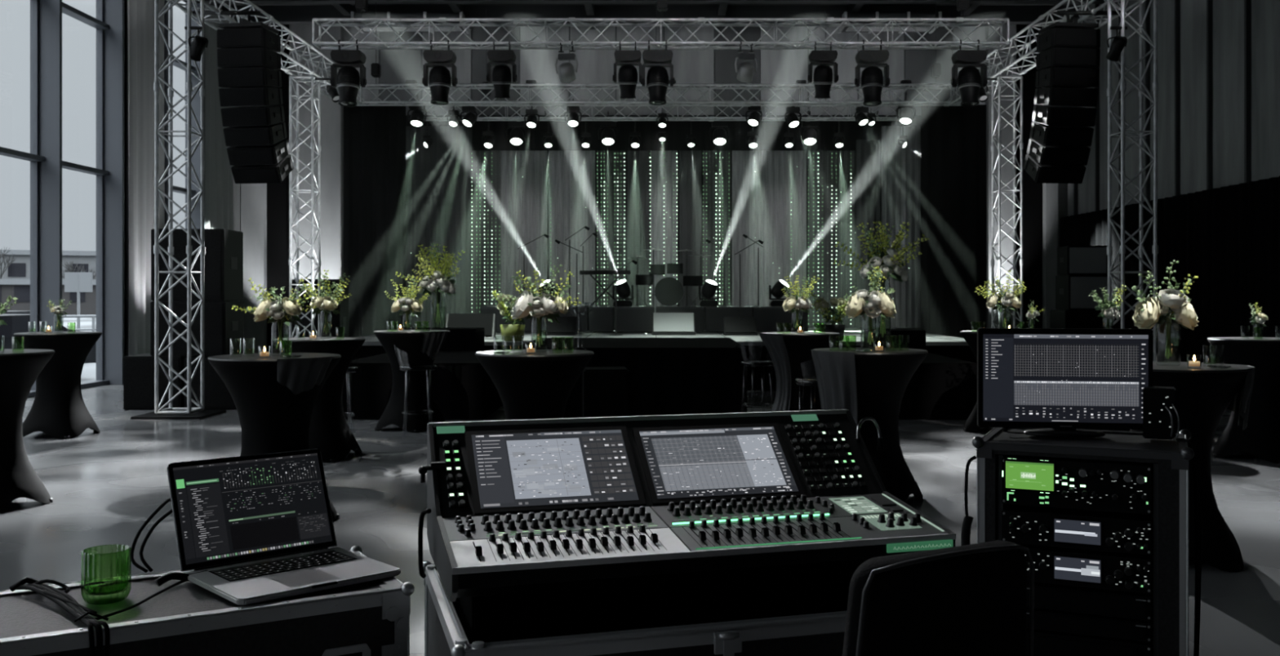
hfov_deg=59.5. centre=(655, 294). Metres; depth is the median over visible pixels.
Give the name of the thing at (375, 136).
drape
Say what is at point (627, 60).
head
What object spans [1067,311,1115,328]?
grille
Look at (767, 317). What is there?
stage riser
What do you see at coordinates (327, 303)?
flower bouquet
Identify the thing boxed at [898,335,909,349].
tumbler
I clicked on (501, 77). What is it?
head
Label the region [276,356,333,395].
satin overlay
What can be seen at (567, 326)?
stage monitor
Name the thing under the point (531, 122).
lamp
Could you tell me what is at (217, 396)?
subwoofer
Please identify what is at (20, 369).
cocktail table
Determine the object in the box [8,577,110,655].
cable bundle
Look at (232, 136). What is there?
grille
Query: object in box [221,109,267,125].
grille
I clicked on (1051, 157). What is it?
grille
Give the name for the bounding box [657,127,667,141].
lamp
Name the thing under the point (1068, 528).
unit
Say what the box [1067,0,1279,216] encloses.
wall
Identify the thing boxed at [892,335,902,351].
tumbler
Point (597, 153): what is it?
curtain
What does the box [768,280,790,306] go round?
head
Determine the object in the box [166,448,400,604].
laptop
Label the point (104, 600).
glass
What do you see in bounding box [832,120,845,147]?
lamp
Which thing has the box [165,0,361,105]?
truss
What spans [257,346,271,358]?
votive candle
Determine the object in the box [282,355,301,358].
plate
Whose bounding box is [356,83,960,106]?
truss
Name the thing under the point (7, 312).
parked car
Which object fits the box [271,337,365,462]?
cocktail table
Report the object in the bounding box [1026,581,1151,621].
rack
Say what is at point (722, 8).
trim
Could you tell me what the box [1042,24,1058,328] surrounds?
trim
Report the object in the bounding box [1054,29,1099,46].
grille
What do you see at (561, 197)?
backdrop panel
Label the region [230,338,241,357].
tumbler
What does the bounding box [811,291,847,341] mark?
potted flowers
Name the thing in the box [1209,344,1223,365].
tumbler
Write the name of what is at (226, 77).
grille
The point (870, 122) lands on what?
lamp
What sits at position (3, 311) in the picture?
flower bouquet
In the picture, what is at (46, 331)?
votive candle
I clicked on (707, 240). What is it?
microphone stand
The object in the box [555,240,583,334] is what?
microphone stand
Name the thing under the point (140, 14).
wall column
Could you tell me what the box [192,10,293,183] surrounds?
array
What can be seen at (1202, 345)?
tumbler
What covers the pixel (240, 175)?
grille
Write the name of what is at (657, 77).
head
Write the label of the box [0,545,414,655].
flight case
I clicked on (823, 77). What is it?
head
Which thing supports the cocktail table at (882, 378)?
on the floor
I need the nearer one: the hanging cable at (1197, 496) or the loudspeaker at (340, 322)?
the hanging cable at (1197, 496)
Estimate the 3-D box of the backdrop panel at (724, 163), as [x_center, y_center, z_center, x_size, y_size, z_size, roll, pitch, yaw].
[1.333,-1.210,24.553,0.596,3.880,0.049,0,0,0]
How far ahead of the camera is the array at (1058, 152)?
14.90 m
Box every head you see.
[486,41,517,98]
[538,280,559,297]
[612,41,641,98]
[613,280,633,306]
[640,40,674,105]
[698,280,719,306]
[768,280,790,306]
[807,41,838,98]
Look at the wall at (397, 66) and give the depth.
25.24 m
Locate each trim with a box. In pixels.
[191,0,1117,4]
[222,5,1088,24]
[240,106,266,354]
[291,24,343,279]
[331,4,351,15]
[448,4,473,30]
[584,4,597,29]
[714,4,728,30]
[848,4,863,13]
[945,4,980,29]
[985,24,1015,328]
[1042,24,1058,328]
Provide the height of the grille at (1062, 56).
0.204 m
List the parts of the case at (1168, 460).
cable coil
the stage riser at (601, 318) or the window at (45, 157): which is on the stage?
the stage riser at (601, 318)
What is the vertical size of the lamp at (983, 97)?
0.404 m
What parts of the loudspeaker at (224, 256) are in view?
handle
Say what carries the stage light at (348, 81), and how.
hanging from the truss at (700, 45)
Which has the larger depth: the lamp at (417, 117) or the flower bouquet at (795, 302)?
the lamp at (417, 117)
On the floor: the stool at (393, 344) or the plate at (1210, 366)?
the stool at (393, 344)
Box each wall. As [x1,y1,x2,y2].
[124,0,240,356]
[266,24,1067,353]
[1060,175,1279,364]
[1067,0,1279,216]
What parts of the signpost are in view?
sign plate, post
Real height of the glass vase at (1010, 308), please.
0.260 m
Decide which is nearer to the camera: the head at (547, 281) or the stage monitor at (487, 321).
the stage monitor at (487, 321)
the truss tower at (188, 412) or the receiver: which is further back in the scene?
the truss tower at (188, 412)
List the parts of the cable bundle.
cord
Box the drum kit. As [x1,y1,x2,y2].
[627,248,709,306]
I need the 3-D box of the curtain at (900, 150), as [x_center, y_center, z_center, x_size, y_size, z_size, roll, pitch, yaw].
[5.396,-1.220,24.300,0.534,3.820,0.025,0,0,0]
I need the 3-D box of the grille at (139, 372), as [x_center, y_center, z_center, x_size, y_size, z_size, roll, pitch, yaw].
[-6.589,1.160,14.646,0.680,0.640,0.014,0,0,-4]
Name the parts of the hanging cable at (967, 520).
cord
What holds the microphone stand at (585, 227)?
on the stage riser at (584, 326)
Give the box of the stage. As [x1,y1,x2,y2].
[352,328,977,391]
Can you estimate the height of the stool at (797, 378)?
1.001 m
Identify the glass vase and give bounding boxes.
[53,315,63,333]
[271,320,288,356]
[320,311,331,338]
[430,292,445,330]
[531,315,546,352]
[860,315,879,351]
[875,276,890,348]
[998,308,1011,328]
[1155,322,1180,366]
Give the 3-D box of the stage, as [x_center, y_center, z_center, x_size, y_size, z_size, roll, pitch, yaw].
[0.000,1.124,21.100,10.400,0.772,7.200,0,0,0]
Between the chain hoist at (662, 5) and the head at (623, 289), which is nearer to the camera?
the chain hoist at (662, 5)
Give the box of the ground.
[62,317,96,382]
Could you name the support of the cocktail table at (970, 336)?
on the floor
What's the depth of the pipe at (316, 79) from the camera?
19.18 m
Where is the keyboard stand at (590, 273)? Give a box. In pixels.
[579,271,631,306]
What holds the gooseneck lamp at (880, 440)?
attached to the mixing console
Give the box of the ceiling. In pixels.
[226,4,1089,5]
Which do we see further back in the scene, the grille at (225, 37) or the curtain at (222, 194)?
the curtain at (222, 194)
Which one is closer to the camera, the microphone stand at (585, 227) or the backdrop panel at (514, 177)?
the microphone stand at (585, 227)
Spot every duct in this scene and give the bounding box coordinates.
[351,11,469,33]
[837,11,942,33]
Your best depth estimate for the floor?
8.10 m
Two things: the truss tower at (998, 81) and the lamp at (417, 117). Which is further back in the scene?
the lamp at (417, 117)
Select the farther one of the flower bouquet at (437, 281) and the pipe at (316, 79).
the pipe at (316, 79)
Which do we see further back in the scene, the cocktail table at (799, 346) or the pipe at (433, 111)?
the pipe at (433, 111)
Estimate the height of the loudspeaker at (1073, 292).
0.600 m
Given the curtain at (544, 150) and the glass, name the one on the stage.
the curtain at (544, 150)
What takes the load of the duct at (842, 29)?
hanging from the ceiling
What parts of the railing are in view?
post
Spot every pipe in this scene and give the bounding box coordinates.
[184,26,202,30]
[315,78,330,80]
[433,111,878,116]
[986,78,996,80]
[1110,26,1127,30]
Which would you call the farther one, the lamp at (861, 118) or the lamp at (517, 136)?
the lamp at (517, 136)
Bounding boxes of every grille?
[124,358,178,408]
[152,231,221,298]
[217,29,262,46]
[217,48,262,65]
[217,68,263,85]
[219,88,265,105]
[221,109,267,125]
[224,128,270,145]
[227,149,274,164]
[231,168,279,182]
[360,26,461,31]
[845,26,932,31]
[1038,168,1084,183]
[1043,149,1089,164]
[1046,128,1093,145]
[1049,109,1095,125]
[1052,88,1097,105]
[1053,68,1098,85]
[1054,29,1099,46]
[1054,48,1099,65]
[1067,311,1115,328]
[1069,247,1106,273]
[1071,276,1107,308]
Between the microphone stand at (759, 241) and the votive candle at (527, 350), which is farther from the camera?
the microphone stand at (759, 241)
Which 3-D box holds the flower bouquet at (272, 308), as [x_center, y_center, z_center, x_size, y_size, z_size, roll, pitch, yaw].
[-2.526,0.131,7.449,0.640,0.486,0.296,0,0,17]
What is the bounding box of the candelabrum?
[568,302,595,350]
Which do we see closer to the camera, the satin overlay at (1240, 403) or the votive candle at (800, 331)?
the satin overlay at (1240, 403)
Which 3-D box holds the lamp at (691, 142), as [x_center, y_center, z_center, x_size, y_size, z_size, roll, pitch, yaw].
[0.728,-3.393,23.510,0.197,0.594,0.213,0,0,-38]
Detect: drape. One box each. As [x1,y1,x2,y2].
[342,106,405,337]
[405,115,921,329]
[921,104,986,337]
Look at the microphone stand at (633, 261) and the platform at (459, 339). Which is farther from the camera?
the microphone stand at (633, 261)
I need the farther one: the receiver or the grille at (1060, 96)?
the grille at (1060, 96)
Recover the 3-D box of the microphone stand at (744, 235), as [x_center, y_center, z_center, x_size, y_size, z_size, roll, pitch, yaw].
[1.912,-0.473,21.900,0.441,1.417,0.260,0,0,0]
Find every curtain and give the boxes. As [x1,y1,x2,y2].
[204,4,239,231]
[471,150,504,312]
[509,150,592,306]
[596,153,625,304]
[648,150,677,306]
[702,150,729,304]
[755,150,804,300]
[808,150,855,326]
[893,150,916,326]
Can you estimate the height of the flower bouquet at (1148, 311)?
0.570 m
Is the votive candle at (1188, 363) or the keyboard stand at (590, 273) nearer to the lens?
the votive candle at (1188, 363)
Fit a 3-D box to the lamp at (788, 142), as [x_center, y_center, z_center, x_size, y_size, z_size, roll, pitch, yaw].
[2.800,-3.388,23.511,0.228,0.603,0.246,0,0,38]
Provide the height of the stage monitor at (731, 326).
0.332 m
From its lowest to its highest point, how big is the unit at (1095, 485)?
0.152 m
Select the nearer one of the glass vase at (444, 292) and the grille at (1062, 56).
the glass vase at (444, 292)
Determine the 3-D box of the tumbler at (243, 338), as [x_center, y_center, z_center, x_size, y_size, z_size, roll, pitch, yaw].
[-2.690,0.349,7.400,0.072,0.120,0.072,0,0,-8]
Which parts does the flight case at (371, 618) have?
latch dish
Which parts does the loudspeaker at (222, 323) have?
handle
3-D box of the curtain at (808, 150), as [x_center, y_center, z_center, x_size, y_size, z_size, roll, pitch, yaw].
[3.816,-1.220,24.300,1.047,3.820,0.039,0,0,0]
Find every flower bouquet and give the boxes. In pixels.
[0,295,18,324]
[46,299,71,329]
[231,278,323,351]
[298,270,351,333]
[385,274,429,328]
[395,242,464,324]
[491,264,581,346]
[781,275,820,328]
[833,221,928,337]
[843,262,896,344]
[974,270,1026,328]
[1026,300,1045,328]
[1088,284,1126,328]
[1131,260,1199,359]
[1248,302,1268,336]
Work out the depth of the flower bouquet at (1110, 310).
11.56 m
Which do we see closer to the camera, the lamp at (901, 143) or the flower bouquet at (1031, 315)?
the flower bouquet at (1031, 315)
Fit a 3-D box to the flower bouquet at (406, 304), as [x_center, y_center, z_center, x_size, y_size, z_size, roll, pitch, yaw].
[-2.779,0.075,12.613,0.491,0.609,0.502,0,0,0]
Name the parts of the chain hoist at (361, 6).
motor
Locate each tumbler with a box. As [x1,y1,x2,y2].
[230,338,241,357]
[243,337,254,356]
[335,327,344,339]
[502,335,513,352]
[512,335,523,351]
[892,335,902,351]
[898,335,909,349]
[1202,345,1217,366]
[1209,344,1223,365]
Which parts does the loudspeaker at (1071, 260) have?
handle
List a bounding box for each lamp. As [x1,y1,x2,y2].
[187,29,208,61]
[326,84,338,102]
[407,94,426,126]
[422,120,432,147]
[446,106,460,126]
[460,98,477,126]
[481,120,495,147]
[506,111,527,145]
[524,106,539,128]
[542,120,555,147]
[555,40,577,82]
[564,98,582,126]
[579,120,591,147]
[597,111,618,145]
[628,120,641,147]
[656,107,668,127]
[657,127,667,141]
[685,120,696,146]
[709,111,729,145]
[734,40,757,82]
[745,97,762,125]
[746,125,759,147]
[782,126,795,147]
[784,99,801,127]
[799,111,820,145]
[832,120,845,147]
[854,100,869,125]
[854,417,884,451]
[866,108,875,125]
[896,92,915,124]
[897,123,907,147]
[978,85,987,102]
[1106,29,1127,62]
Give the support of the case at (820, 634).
on the floor
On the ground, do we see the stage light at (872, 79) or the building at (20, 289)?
the building at (20, 289)
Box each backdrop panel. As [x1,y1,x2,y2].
[405,125,471,327]
[471,151,500,313]
[500,151,546,306]
[548,151,595,306]
[596,151,625,306]
[626,151,648,306]
[650,151,677,312]
[679,151,701,306]
[703,151,730,306]
[732,151,806,306]
[808,151,854,328]
[855,139,879,328]
[881,125,920,328]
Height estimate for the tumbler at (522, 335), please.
0.120 m
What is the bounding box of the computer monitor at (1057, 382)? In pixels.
[977,328,1152,437]
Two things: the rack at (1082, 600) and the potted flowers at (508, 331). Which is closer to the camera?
the rack at (1082, 600)
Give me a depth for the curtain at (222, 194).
22.90 m
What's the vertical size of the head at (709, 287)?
0.521 m
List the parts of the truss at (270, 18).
frame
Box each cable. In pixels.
[94,497,207,620]
[960,455,976,546]
[1176,438,1201,655]
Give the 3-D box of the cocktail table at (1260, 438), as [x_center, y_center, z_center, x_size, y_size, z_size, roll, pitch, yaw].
[5.586,0.960,10.400,0.838,1.100,0.838,0,0,11]
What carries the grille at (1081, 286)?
attached to the loudspeaker at (1073, 292)
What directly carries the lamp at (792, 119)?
hanging from the truss at (593, 117)
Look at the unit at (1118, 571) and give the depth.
3.57 m
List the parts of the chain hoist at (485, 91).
motor, chain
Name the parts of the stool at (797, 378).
seat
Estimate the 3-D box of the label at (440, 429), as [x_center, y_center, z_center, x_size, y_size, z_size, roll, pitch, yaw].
[-0.517,0.341,2.820,0.070,0.016,0.018,0,0,-16]
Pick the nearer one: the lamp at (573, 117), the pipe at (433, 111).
the lamp at (573, 117)
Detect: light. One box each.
[329,40,366,106]
[422,40,457,105]
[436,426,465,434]
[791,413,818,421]
[853,40,889,106]
[951,40,987,106]
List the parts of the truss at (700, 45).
frame, frame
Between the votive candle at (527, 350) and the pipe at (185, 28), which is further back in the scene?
the pipe at (185, 28)
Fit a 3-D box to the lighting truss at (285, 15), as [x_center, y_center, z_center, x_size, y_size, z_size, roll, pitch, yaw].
[0.000,-6.015,24.100,18.600,0.350,0.240,0,0,0]
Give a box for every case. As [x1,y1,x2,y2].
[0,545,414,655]
[422,560,846,655]
[972,427,1194,655]
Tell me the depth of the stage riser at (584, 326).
21.40 m
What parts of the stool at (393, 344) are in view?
backrest, leg, seat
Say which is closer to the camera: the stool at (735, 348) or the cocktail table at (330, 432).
the cocktail table at (330, 432)
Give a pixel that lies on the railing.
(93, 317)
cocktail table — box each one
[0,349,54,508]
[13,331,102,439]
[207,352,341,519]
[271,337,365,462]
[373,329,449,432]
[475,349,594,420]
[762,331,839,411]
[812,347,928,502]
[960,330,985,431]
[1129,361,1253,572]
[1207,337,1279,463]
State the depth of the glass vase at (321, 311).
10.44 m
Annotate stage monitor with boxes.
[445,313,495,339]
[542,316,577,335]
[651,312,695,335]
[722,316,757,335]
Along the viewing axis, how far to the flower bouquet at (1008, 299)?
12.34 m
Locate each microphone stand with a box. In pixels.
[517,234,549,291]
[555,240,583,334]
[564,226,589,306]
[577,232,597,306]
[608,260,637,335]
[706,239,730,306]
[734,240,764,316]
[742,234,764,306]
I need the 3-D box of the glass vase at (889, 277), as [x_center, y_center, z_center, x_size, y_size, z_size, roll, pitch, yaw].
[1.730,0.134,8.540,0.120,0.550,0.120,0,0,0]
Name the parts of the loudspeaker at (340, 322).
handle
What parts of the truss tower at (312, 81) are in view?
frame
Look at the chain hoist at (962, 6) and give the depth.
17.42 m
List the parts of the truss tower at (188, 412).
plate, frame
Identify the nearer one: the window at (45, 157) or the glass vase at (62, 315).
the glass vase at (62, 315)
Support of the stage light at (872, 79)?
hanging from the truss at (700, 45)
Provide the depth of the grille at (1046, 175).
15.16 m
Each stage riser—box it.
[480,306,533,331]
[533,306,589,331]
[588,306,614,331]
[614,306,654,331]
[656,306,703,331]
[703,306,751,331]
[748,306,808,331]
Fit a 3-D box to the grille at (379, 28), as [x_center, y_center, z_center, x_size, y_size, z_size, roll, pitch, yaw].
[-5.272,-5.713,24.125,2.100,0.015,0.350,0,0,0]
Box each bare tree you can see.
[0,246,17,279]
[62,260,96,279]
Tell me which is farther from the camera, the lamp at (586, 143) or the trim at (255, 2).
the lamp at (586, 143)
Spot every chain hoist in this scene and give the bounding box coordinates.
[355,0,368,22]
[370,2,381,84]
[481,8,490,101]
[655,2,656,50]
[657,0,667,17]
[930,2,941,84]
[956,0,969,22]
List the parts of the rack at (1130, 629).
drawer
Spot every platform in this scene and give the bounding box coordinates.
[342,351,502,420]
[391,327,484,351]
[513,337,746,417]
[819,352,977,420]
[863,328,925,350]
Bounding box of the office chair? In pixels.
[842,540,1034,655]
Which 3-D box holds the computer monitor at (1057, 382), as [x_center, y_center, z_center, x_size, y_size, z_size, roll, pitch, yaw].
[1.411,0.302,3.877,0.578,0.368,0.161,0,0,8]
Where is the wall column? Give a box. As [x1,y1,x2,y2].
[125,0,164,355]
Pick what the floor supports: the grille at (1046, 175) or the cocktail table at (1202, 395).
the cocktail table at (1202, 395)
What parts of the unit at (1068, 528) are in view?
knob, knob, screen frame, knob, knob, knob, knob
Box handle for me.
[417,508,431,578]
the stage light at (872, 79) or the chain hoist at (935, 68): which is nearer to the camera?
the stage light at (872, 79)
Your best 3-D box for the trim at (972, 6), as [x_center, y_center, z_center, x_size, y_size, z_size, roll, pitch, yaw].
[6.600,-6.080,10.650,0.160,0.220,29.300,0,0,0]
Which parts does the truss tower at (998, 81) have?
frame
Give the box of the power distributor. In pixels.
[1025,621,1151,655]
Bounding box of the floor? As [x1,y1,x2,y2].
[0,384,1279,655]
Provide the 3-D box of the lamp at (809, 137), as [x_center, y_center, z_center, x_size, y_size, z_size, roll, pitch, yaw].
[3.241,-3.492,23.519,0.379,0.706,0.410,0,0,38]
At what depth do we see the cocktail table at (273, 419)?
7.24 m
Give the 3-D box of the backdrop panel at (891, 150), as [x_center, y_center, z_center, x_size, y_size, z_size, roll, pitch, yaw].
[5.375,-1.480,24.553,0.859,4.420,0.058,0,0,0]
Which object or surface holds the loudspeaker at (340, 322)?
on the floor
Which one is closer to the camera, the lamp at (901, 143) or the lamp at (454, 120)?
the lamp at (454, 120)
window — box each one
[0,0,62,398]
[62,0,124,389]
[164,0,204,228]
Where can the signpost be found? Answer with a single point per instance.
(77, 282)
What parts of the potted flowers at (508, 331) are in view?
pot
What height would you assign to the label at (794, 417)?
0.016 m
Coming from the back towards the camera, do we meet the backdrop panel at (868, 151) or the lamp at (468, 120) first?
the backdrop panel at (868, 151)
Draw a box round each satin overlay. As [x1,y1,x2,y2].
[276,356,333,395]
[422,330,448,360]
[758,332,791,411]
[811,349,857,426]
[1226,364,1254,430]
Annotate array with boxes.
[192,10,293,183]
[1022,10,1120,183]
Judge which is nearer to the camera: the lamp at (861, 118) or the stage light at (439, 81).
the stage light at (439, 81)
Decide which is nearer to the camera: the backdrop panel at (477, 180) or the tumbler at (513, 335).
the tumbler at (513, 335)
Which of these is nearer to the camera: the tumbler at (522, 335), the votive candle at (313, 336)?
the tumbler at (522, 335)
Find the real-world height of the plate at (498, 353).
0.012 m
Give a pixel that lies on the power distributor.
(1046, 643)
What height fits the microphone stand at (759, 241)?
1.767 m
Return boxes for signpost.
[64,272,92,331]
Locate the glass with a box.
[80,544,131,604]
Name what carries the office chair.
on the floor
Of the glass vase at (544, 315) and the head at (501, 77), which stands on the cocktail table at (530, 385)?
the glass vase at (544, 315)
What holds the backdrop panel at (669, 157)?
on the stage
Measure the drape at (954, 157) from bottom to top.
5.340 m
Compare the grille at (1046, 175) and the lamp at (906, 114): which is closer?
the grille at (1046, 175)
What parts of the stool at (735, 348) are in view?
seat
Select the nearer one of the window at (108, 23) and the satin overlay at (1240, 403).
the satin overlay at (1240, 403)
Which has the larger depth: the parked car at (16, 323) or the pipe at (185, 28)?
the parked car at (16, 323)
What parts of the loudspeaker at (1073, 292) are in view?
handle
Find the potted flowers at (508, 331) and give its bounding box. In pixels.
[492,289,525,341]
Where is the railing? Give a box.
[62,315,96,331]
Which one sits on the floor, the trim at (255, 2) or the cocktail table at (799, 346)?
the cocktail table at (799, 346)
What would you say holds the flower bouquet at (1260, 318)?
in the glass vase
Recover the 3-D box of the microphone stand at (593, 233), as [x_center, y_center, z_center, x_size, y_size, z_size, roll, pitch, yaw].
[-1.367,-0.498,22.300,0.426,1.467,0.260,0,0,0]
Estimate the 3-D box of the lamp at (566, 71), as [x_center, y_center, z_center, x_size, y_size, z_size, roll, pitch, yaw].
[-1.376,-3.595,17.353,0.301,0.647,0.300,0,0,-35]
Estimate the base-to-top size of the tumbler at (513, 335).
0.120 m
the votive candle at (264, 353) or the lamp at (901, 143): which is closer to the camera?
the votive candle at (264, 353)
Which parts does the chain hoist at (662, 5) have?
motor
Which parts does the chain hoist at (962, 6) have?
motor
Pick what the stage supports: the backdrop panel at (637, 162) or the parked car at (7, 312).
the backdrop panel at (637, 162)
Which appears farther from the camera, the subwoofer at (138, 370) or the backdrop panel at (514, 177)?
the backdrop panel at (514, 177)
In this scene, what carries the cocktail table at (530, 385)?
on the floor
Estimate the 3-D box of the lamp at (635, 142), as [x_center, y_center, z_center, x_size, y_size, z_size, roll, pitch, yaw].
[-0.425,-3.386,23.512,0.243,0.608,0.262,0,0,38]
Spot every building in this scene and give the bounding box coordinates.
[0,249,96,279]
[0,279,96,315]
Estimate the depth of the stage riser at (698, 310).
21.40 m
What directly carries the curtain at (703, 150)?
on the stage
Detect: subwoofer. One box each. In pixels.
[123,353,197,409]
[184,355,236,409]
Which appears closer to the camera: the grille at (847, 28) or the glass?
the glass
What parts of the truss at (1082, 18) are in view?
frame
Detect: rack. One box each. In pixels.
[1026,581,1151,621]
[1026,594,1151,643]
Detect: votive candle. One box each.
[44,326,52,332]
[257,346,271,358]
[308,331,317,338]
[396,324,404,331]
[524,342,536,354]
[796,326,804,333]
[873,341,884,351]
[1186,354,1201,368]
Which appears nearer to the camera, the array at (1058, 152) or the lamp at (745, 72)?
the array at (1058, 152)
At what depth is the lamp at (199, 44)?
13.71 m
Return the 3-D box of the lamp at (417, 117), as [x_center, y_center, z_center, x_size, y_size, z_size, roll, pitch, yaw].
[-4.840,-3.744,22.767,0.349,0.644,0.377,0,0,38]
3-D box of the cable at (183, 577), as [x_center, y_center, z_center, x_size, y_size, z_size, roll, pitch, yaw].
[-1.153,0.581,2.501,0.206,0.174,0.446,0,0,0]
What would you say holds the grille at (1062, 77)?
attached to the array at (1058, 152)
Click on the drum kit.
(668, 291)
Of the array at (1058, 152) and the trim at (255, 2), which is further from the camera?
the trim at (255, 2)
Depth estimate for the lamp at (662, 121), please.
22.70 m
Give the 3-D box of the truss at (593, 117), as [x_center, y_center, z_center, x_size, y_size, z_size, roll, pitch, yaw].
[0.100,-3.770,23.100,9.935,0.360,0.360,0,0,0]
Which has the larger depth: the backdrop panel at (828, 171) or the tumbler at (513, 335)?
the backdrop panel at (828, 171)
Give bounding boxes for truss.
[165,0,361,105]
[311,17,1009,50]
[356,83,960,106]
[422,106,902,121]
[950,0,1139,105]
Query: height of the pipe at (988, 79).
0.040 m
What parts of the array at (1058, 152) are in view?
rigging plate, rigging plate, rigging plate, rigging plate, rigging plate, rigging plate, rigging plate, rigging plate, flying frame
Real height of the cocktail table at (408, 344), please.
1.100 m
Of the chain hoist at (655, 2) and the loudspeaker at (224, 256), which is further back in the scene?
the chain hoist at (655, 2)
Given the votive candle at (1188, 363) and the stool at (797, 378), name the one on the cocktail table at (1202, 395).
the votive candle at (1188, 363)
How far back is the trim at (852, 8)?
23.52 m
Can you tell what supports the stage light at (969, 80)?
hanging from the truss at (700, 45)
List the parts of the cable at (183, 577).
cord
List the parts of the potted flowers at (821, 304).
pot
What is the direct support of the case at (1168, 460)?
on the floor
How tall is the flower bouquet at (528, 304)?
0.586 m
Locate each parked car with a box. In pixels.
[0,314,96,363]
[1,311,75,331]
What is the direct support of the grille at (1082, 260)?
attached to the loudspeaker at (1071, 260)
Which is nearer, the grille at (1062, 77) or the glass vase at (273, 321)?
the glass vase at (273, 321)
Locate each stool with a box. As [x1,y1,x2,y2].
[343,366,357,433]
[393,344,436,437]
[735,347,773,406]
[795,377,817,406]
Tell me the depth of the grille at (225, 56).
14.76 m
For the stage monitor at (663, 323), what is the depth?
20.52 m
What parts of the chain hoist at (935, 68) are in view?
motor, chain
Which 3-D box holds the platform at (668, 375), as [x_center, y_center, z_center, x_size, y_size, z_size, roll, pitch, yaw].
[-0.316,1.075,14.989,2.814,0.870,3.222,0,0,0]
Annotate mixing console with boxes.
[426,408,955,644]
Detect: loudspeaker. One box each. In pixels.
[150,301,243,355]
[151,228,243,301]
[291,279,348,337]
[1055,275,1107,310]
[1057,245,1107,275]
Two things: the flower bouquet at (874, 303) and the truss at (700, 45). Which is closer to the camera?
the flower bouquet at (874, 303)
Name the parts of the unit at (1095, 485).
screen frame, knob, knob, knob, knob, knob, knob, knob, knob, knob, knob, knob, knob, knob, knob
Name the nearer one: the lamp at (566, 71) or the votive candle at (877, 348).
the votive candle at (877, 348)
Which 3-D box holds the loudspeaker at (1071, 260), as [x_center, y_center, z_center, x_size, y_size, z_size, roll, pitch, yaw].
[7.419,-0.584,19.494,0.692,0.500,0.612,0,0,3]
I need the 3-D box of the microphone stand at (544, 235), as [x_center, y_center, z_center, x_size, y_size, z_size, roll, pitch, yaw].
[-2.398,-0.473,21.900,0.626,1.417,0.260,0,0,0]
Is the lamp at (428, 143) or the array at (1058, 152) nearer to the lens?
the array at (1058, 152)
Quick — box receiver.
[1142,386,1179,440]
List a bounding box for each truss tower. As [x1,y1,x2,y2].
[130,0,226,419]
[288,75,320,337]
[991,75,1023,328]
[1106,0,1158,361]
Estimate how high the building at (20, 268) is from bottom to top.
6.050 m
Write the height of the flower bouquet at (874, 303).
0.608 m
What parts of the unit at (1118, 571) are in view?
knob, screen frame, knob, knob, knob, knob, knob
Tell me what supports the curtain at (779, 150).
on the stage
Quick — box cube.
[582,366,629,417]
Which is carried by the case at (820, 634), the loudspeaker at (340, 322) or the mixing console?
the mixing console
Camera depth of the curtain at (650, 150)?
24.30 m
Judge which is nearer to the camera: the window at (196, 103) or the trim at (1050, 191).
the window at (196, 103)
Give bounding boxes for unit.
[1001,454,1151,515]
[1001,504,1151,555]
[1016,543,1151,594]
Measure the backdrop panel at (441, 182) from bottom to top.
4.420 m
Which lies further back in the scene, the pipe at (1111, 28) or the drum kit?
the drum kit
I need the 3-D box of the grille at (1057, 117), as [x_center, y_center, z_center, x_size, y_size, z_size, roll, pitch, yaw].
[5.537,-2.354,14.879,0.620,0.201,0.065,0,0,-8]
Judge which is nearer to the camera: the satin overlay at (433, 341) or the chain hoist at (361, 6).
the satin overlay at (433, 341)
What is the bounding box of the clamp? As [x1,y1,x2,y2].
[417,461,445,483]
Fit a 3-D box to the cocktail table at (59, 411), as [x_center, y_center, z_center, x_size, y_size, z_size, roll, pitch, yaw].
[-6.400,0.960,12.000,0.838,1.100,0.838,0,0,-6]
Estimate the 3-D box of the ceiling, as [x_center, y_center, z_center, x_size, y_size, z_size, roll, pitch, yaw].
[0.000,-6.315,10.800,19.200,0.250,29.600,0,0,0]
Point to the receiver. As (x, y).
(1159, 410)
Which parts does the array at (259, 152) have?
flying frame, rigging plate, rigging plate, rigging plate, rigging plate, rigging plate, rigging plate, rigging plate, rigging plate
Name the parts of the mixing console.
knob, knob, knob, knob, knob, knob, knob, knob, knob, knob, knob, knob, encoder panel, knob, knob, fader panel, knob, knob, knob, knob, knob, rail, knob, knob, knob, knob, knob, knob, knob, knob, knob, encoder panel, knob, knob, fader panel, knob, knob, knob, knob, knob, knob, knob, knob, knob, touch panel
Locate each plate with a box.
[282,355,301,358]
[492,351,510,354]
[1206,365,1231,368]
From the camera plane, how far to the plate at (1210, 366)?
6.16 m
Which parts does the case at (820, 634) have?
aluminium rail, aluminium rail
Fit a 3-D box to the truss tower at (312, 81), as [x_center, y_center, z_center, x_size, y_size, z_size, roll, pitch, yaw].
[-6.080,-1.120,19.400,0.800,5.259,0.800,0,0,0]

